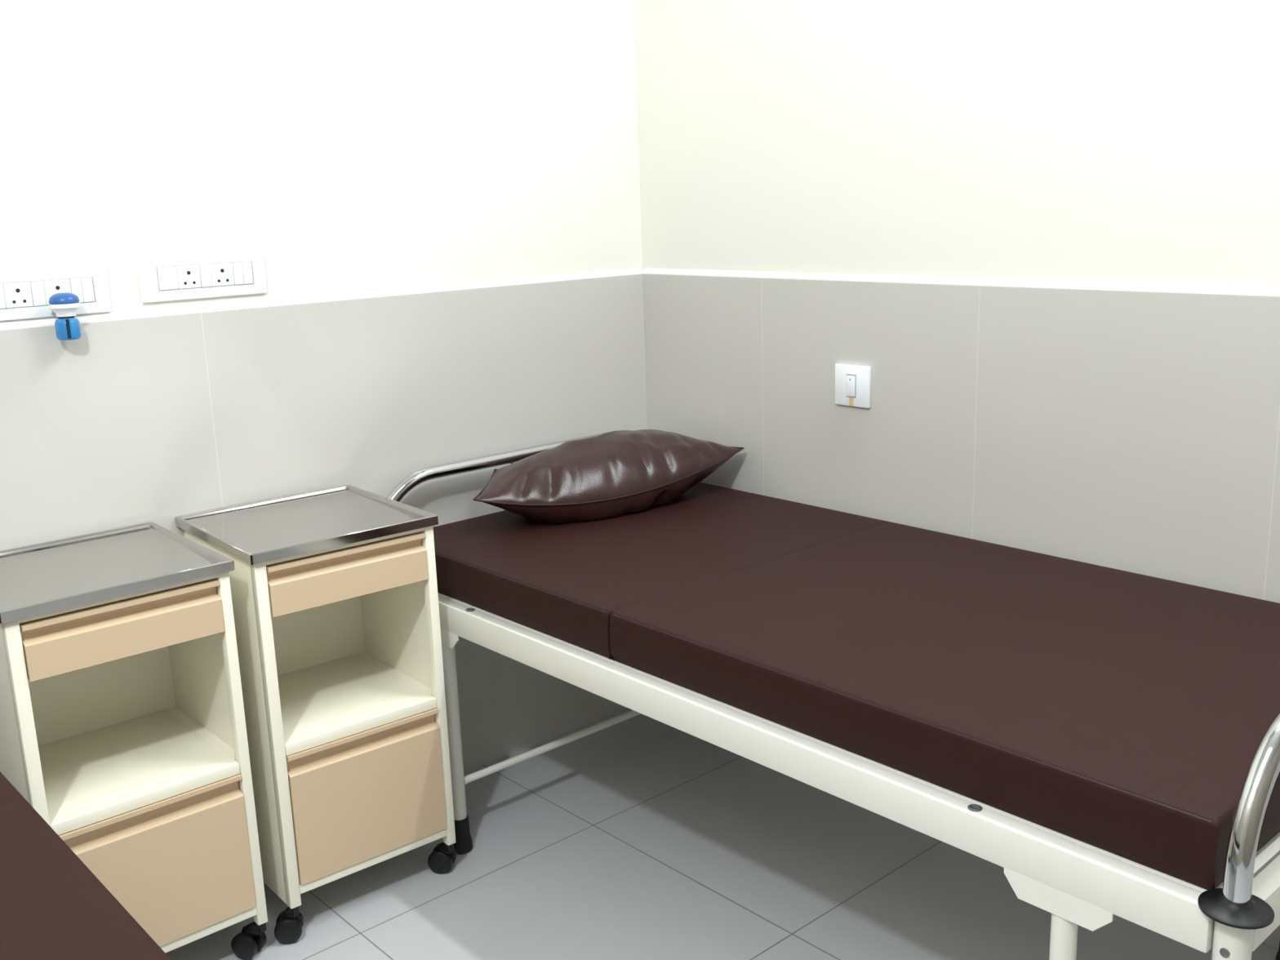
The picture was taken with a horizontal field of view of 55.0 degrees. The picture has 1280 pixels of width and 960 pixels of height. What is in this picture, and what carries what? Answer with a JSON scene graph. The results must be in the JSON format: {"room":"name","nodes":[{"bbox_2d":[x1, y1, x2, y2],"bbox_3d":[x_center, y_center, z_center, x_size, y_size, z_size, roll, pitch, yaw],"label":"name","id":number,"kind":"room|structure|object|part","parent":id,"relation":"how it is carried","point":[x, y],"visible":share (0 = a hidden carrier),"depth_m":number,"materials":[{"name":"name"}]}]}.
{"room":"hospital room","nodes":[
{"label":"hospital room","id":0,"kind":"room"},
{"bbox_2d":[0,0,642,321],"bbox_3d":[-1.132,-0.606,2.345,3.050,3.000,0.190,-13,17,-40],"label":"wall","id":1,"kind":"structure","parent":0,"point":[358,145],"depth_m":2.61,"materials":[{"name":"white paint"}]},
{"bbox_2d":[0,265,111,320],"bbox_3d":[-1.115,-0.345,2.275,0.260,0.089,0.012,-13,17,-40],"label":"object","id":2,"kind":"object","parent":1,"relation":"attached to","point":[24,294],"visible":0.9,"depth_m":2.28,"materials":[{"name":"white plastic"}]},
{"bbox_2d":[0,283,5,308],"bbox_3d":[-1.170,-0.332,2.224,0.038,0.045,0.006,-13,17,-40],"label":"switch","id":3,"kind":"object","parent":2,"relation":"attached to","point":[2,286],"depth_m":2.23,"materials":[{"name":"white plastic"}]},
{"bbox_2d":[3,281,33,307],"bbox_3d":[-1.139,-0.339,2.252,0.046,0.045,0.005,-13,17,-40],"label":"socket","id":4,"kind":"object","parent":2,"relation":"attached to","point":[15,294],"depth_m":2.25,"materials":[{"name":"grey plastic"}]},
{"bbox_2d":[30,280,46,306],"bbox_3d":[-1.112,-0.345,2.274,0.022,0.045,0.006,-13,17,-40],"label":"switch","id":5,"kind":"object","parent":2,"relation":"attached to","point":[37,288],"depth_m":2.27,"materials":[{"name":"white plastic"}]},
{"bbox_3d":[-1.112,-0.346,2.276,0.198,0.047,0.005,-13,17,-40],"label":"module frame","id":6,"kind":"part","parent":2,"relation":"part of","materials":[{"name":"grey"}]},
{"bbox_2d":[43,279,71,305],"bbox_3d":[-1.087,-0.351,2.296,0.046,0.045,0.005,-13,17,-40],"label":"socket","id":7,"kind":"object","parent":2,"relation":"attached to","point":[51,286],"depth_m":2.29,"materials":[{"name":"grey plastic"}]},
{"bbox_2d":[48,292,80,340],"bbox_3d":[-1.066,-0.304,2.283,0.052,0.086,0.056,-13,17,-40],"label":"vaporiser","id":8,"kind":"object","parent":2,"relation":"attached to","point":[65,305],"visible":1,"depth_m":2.27,"materials":[{"name":"blue plastic"}]},
{"bbox_2d":[54,315,80,340],"bbox_3d":[-1.063,-0.283,2.286,0.042,0.042,0.044,-13,17,-40],"label":"bottle","id":9,"kind":"object","parent":8,"relation":"on","point":[67,327],"depth_m":2.27,"materials":[{"name":"blue plastic"}]},
{"bbox_2d":[70,278,84,302],"bbox_3d":[-1.062,-0.357,2.318,0.019,0.045,0.006,-13,17,-40],"label":"switch","id":10,"kind":"object","parent":2,"relation":"attached to","point":[77,285],"depth_m":2.32,"materials":[{"name":"white plastic"}]},
{"bbox_2d":[80,277,94,302],"bbox_3d":[-1.047,-0.360,2.331,0.020,0.045,0.006,-13,17,-40],"label":"switch","id":11,"kind":"object","parent":2,"relation":"attached to","point":[87,284],"depth_m":2.33,"materials":[{"name":"white plastic"}]},
{"bbox_2d":[137,249,267,302],"bbox_3d":[-0.877,-0.412,2.479,0.260,0.089,0.012,-13,17,-40],"label":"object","id":12,"kind":"object","parent":1,"relation":"attached to","point":[170,277],"visible":1,"depth_m":2.47,"materials":[{"name":"white plastic"}]},
{"bbox_2d":[156,266,178,290],"bbox_3d":[-0.933,-0.398,2.428,0.038,0.045,0.006,-13,17,-40],"label":"switch","id":13,"kind":"object","parent":12,"relation":"attached to","point":[167,277],"depth_m":2.43,"materials":[{"name":"white plastic"}]},
{"bbox_2d":[176,264,201,288],"bbox_3d":[-0.901,-0.406,2.456,0.046,0.045,0.005,-13,17,-40],"label":"socket","id":14,"kind":"object","parent":12,"relation":"attached to","point":[188,276],"depth_m":2.45,"materials":[{"name":"white plastic"}]},
{"bbox_3d":[-0.875,-0.412,2.480,0.198,0.047,0.005,-13,17,-40],"label":"module frame","id":15,"kind":"part","parent":12,"relation":"part of","materials":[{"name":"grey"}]},
{"bbox_2d":[199,263,212,287],"bbox_3d":[-0.875,-0.412,2.478,0.022,0.045,0.006,-13,17,-40],"label":"switch","id":16,"kind":"object","parent":12,"relation":"attached to","point":[205,269],"depth_m":2.47,"materials":[{"name":"white plastic"}]},
{"bbox_2d":[210,262,234,286],"bbox_3d":[-0.850,-0.418,2.501,0.046,0.045,0.005,-13,17,-40],"label":"socket","id":17,"kind":"object","parent":12,"relation":"attached to","point":[222,274],"depth_m":2.50,"materials":[{"name":"white plastic"}]},
{"bbox_2d":[232,262,244,284],"bbox_3d":[-0.825,-0.424,2.522,0.019,0.045,0.006,-13,17,-40],"label":"switch","id":18,"kind":"object","parent":12,"relation":"attached to","point":[237,267],"depth_m":2.52,"materials":[{"name":"white plastic"}]},
{"bbox_2d":[241,261,253,284],"bbox_3d":[-0.809,-0.427,2.535,0.020,0.045,0.006,-13,17,-40],"label":"switch","id":19,"kind":"object","parent":12,"relation":"attached to","point":[246,266],"depth_m":2.53,"materials":[{"name":"white plastic"}]},
{"bbox_2d":[0,267,642,330],"bbox_3d":[-1.093,-0.298,2.306,2.950,0.015,0.011,-13,17,-40],"label":"trim","id":20,"kind":"structure","parent":1,"relation":"attached to","point":[45,322],"depth_m":2.63,"materials":[{"name":"white"}]},
{"bbox_2d":[0,274,647,772],"bbox_3d":[-1.070,0.293,2.445,2.960,1.200,0.011,-13,17,-40],"label":"wall panel","id":21,"kind":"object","parent":1,"relation":"attached to","point":[123,423],"depth_m":2.70,"materials":[{"name":"grey laminate"}]},
{"bbox_2d":[165,707,1278,959],"bbox_3d":[0.123,1.175,1.343,3.300,0.100,3.850,-13,17,-40],"label":"floor","id":22,"kind":"structure","parent":0,"point":[641,837],"depth_m":2.56,"materials":[{"name":"grey tile"}]},
{"bbox_2d":[0,521,267,959],"bbox_3d":[-0.983,0.533,2.291,0.397,0.795,0.394,-13,17,-40],"label":"bedside cabinet","id":23,"kind":"object","parent":22,"relation":"on","point":[122,721],"visible":0.72,"depth_m":2.21,"materials":[{"name":"beige metal"}]},
{"bbox_2d":[0,521,235,623],"bbox_3d":[-0.995,0.155,2.205,0.387,0.020,0.394,-13,17,-40],"label":"steel tray","id":24,"kind":"object","parent":23,"relation":"on","point":[46,581],"depth_m":2.17,"materials":[{"name":"silver metal"}]},
{"bbox_3d":[-0.873,0.251,2.091,0.326,0.094,0.024,-13,17,-40],"label":"drawer","id":25,"kind":"part","parent":23,"relation":"part of","materials":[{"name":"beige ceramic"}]},
{"bbox_2d":[38,706,239,835],"bbox_3d":[-0.978,0.532,2.287,0.367,0.021,0.358,-13,17,-40],"label":"shelf","id":26,"kind":"object","parent":23,"relation":"attached to","point":[103,773],"depth_m":2.26,"materials":[{"name":"beige metal"}]},
{"bbox_3d":[-0.858,0.700,2.195,0.326,0.269,0.024,-13,17,-40],"label":"door","id":27,"kind":"part","parent":23,"relation":"part of","materials":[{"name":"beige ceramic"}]},
{"bbox_2d":[174,484,457,944],"bbox_3d":[-0.668,0.460,2.564,0.421,0.795,0.394,-12,17,-38],"label":"bedside cabinet","id":28,"kind":"object","parent":22,"relation":"on","point":[334,590],"visible":0.81,"depth_m":2.45,"materials":[{"name":"beige metal"}]},
{"bbox_2d":[174,484,438,564],"bbox_3d":[-0.675,0.081,2.481,0.387,0.020,0.394,-12,17,-38],"label":"steel tray","id":29,"kind":"object","parent":28,"relation":"on","point":[295,528],"depth_m":2.44,"materials":[{"name":"silver metal"}]},
{"bbox_3d":[-0.558,0.178,2.363,0.326,0.094,0.024,-12,17,-38],"label":"drawer","id":30,"kind":"part","parent":28,"relation":"part of","materials":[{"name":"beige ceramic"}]},
{"bbox_2d":[277,651,436,755],"bbox_3d":[-0.658,0.458,2.562,0.367,0.021,0.358,-12,17,-38],"label":"shelf","id":31,"kind":"object","parent":28,"relation":"attached to","point":[339,698],"depth_m":2.53,"materials":[{"name":"beige metal"}]},
{"bbox_3d":[-0.543,0.627,2.466,0.326,0.269,0.024,-12,17,-38],"label":"door","id":32,"kind":"part","parent":28,"relation":"part of","materials":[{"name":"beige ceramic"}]},
{"bbox_2d":[386,431,1279,959],"bbox_3d":[0.361,0.456,2.403,0.905,0.810,1.971,-13,17,-40],"label":"hospital bed","id":33,"kind":"object","parent":22,"relation":"on","point":[1083,884],"visible":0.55,"depth_m":1.68,"materials":[{"name":"white metal"}]},
{"bbox_3d":[-0.421,0.329,2.603,0.003,0.038,0.130,-13,17,-40],"label":"bracket plate","id":34,"kind":"part","parent":33,"relation":"part of","materials":[{"name":"white metal"}]},
{"bbox_3d":[-0.406,0.530,2.664,0.033,0.449,0.033,-13,17,-40],"label":"leg","id":35,"kind":"part","parent":33,"relation":"part of","materials":[{"name":"white metal"}]},
{"bbox_3d":[0.038,0.381,2.110,0.030,0.059,1.876,-13,17,-40],"label":"rail","id":36,"kind":"part","parent":33,"relation":"part of","materials":[{"name":"white metal"}]},
{"bbox_2d":[433,482,1279,889],"bbox_3d":[0.364,0.232,2.369,0.840,0.094,1.841,-13,17,-40],"label":"mattress","id":37,"kind":"object","parent":33,"relation":"on","point":[1126,714],"visible":0.83,"depth_m":2.02,"materials":[{"name":"brown leather"}]},
{"bbox_2d":[472,429,744,524],"bbox_3d":[-0.115,-0.018,2.943,0.722,0.167,0.354,-13,17,-40],"label":"pillow","id":38,"kind":"object","parent":37,"relation":"on","point":[613,473],"visible":1,"depth_m":2.85,"materials":[{"name":"brown leather"}]},
{"bbox_3d":[0.356,0.289,2.365,0.803,0.011,1.854,-13,17,-40],"label":"panel","id":39,"kind":"part","parent":33,"relation":"part of","materials":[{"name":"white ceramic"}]},
{"bbox_3d":[0.530,0.536,1.567,0.003,0.038,0.150,-13,17,-40],"label":"bracket plate","id":40,"kind":"part","parent":33,"relation":"part of","materials":[{"name":"white metal"}]},
{"bbox_3d":[0.552,0.739,1.622,0.033,0.449,0.033,-13,17,-40],"label":"leg","id":41,"kind":"part","parent":33,"relation":"part of","materials":[{"name":"white metal"}]},
{"bbox_3d":[0.683,0.552,1.421,0.041,0.120,0.041,-13,17,-40],"label":"corner post","id":42,"kind":"part","parent":33,"relation":"part of","materials":[{"name":"white metal"}]},
{"bbox_3d":[0.990,0.449,1.681,0.784,0.058,0.030,-13,17,-40],"label":"rail","id":43,"kind":"part","parent":33,"relation":"part of","materials":[{"name":"white metal"}]},
{"bbox_3d":[-0.986,0.771,1.230,0.905,0.810,1.971,-13,17,-40],"label":"hospital bed","id":44,"kind":"object","parent":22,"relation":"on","visible":0},
{"bbox_2d":[0,771,171,959],"bbox_3d":[-0.983,0.547,1.196,0.840,0.094,1.841,-13,17,-40],"label":"mattress","id":45,"kind":"object","parent":44,"relation":"on","point":[53,906],"visible":1,"depth_m":1.33,"materials":[{"name":"brown leather"}]},
{"bbox_2d":[634,0,1279,287],"bbox_3d":[1.178,-0.616,2.056,0.190,3.000,3.700,-13,17,-40],"label":"wall","id":46,"kind":"structure","parent":0,"point":[1086,140],"depth_m":2.49,"materials":[{"name":"white paint"}]},
{"bbox_2d":[835,363,871,408],"bbox_3d":[0.481,-0.214,2.790,0.014,0.094,0.097,-13,17,-40],"label":"wall switch","id":47,"kind":"object","parent":46,"relation":"attached to","point":[852,382],"visible":1,"depth_m":2.78,"materials":[{"name":"white plastic"}]},
{"bbox_3d":[0.479,-0.213,2.789,0.003,0.052,0.027,-13,17,-40],"label":"module frame","id":48,"kind":"part","parent":47,"relation":"part of","materials":[{"name":"grey plastic"}]},
{"bbox_2d":[642,274,1279,949],"bbox_3d":[1.200,0.293,2.120,0.011,1.200,3.500,-13,17,-40],"label":"wall panel","id":49,"kind":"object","parent":46,"relation":"attached to","point":[1135,432],"depth_m":2.52,"materials":[{"name":"grey laminate"}]},
{"bbox_2d":[642,267,1279,296],"bbox_3d":[1.180,-0.299,1.984,0.011,0.015,3.500,-13,17,-40],"label":"trim","id":50,"kind":"structure","parent":46,"relation":"attached to","point":[1080,285],"depth_m":2.48,"materials":[{"name":"white"}]}
]}

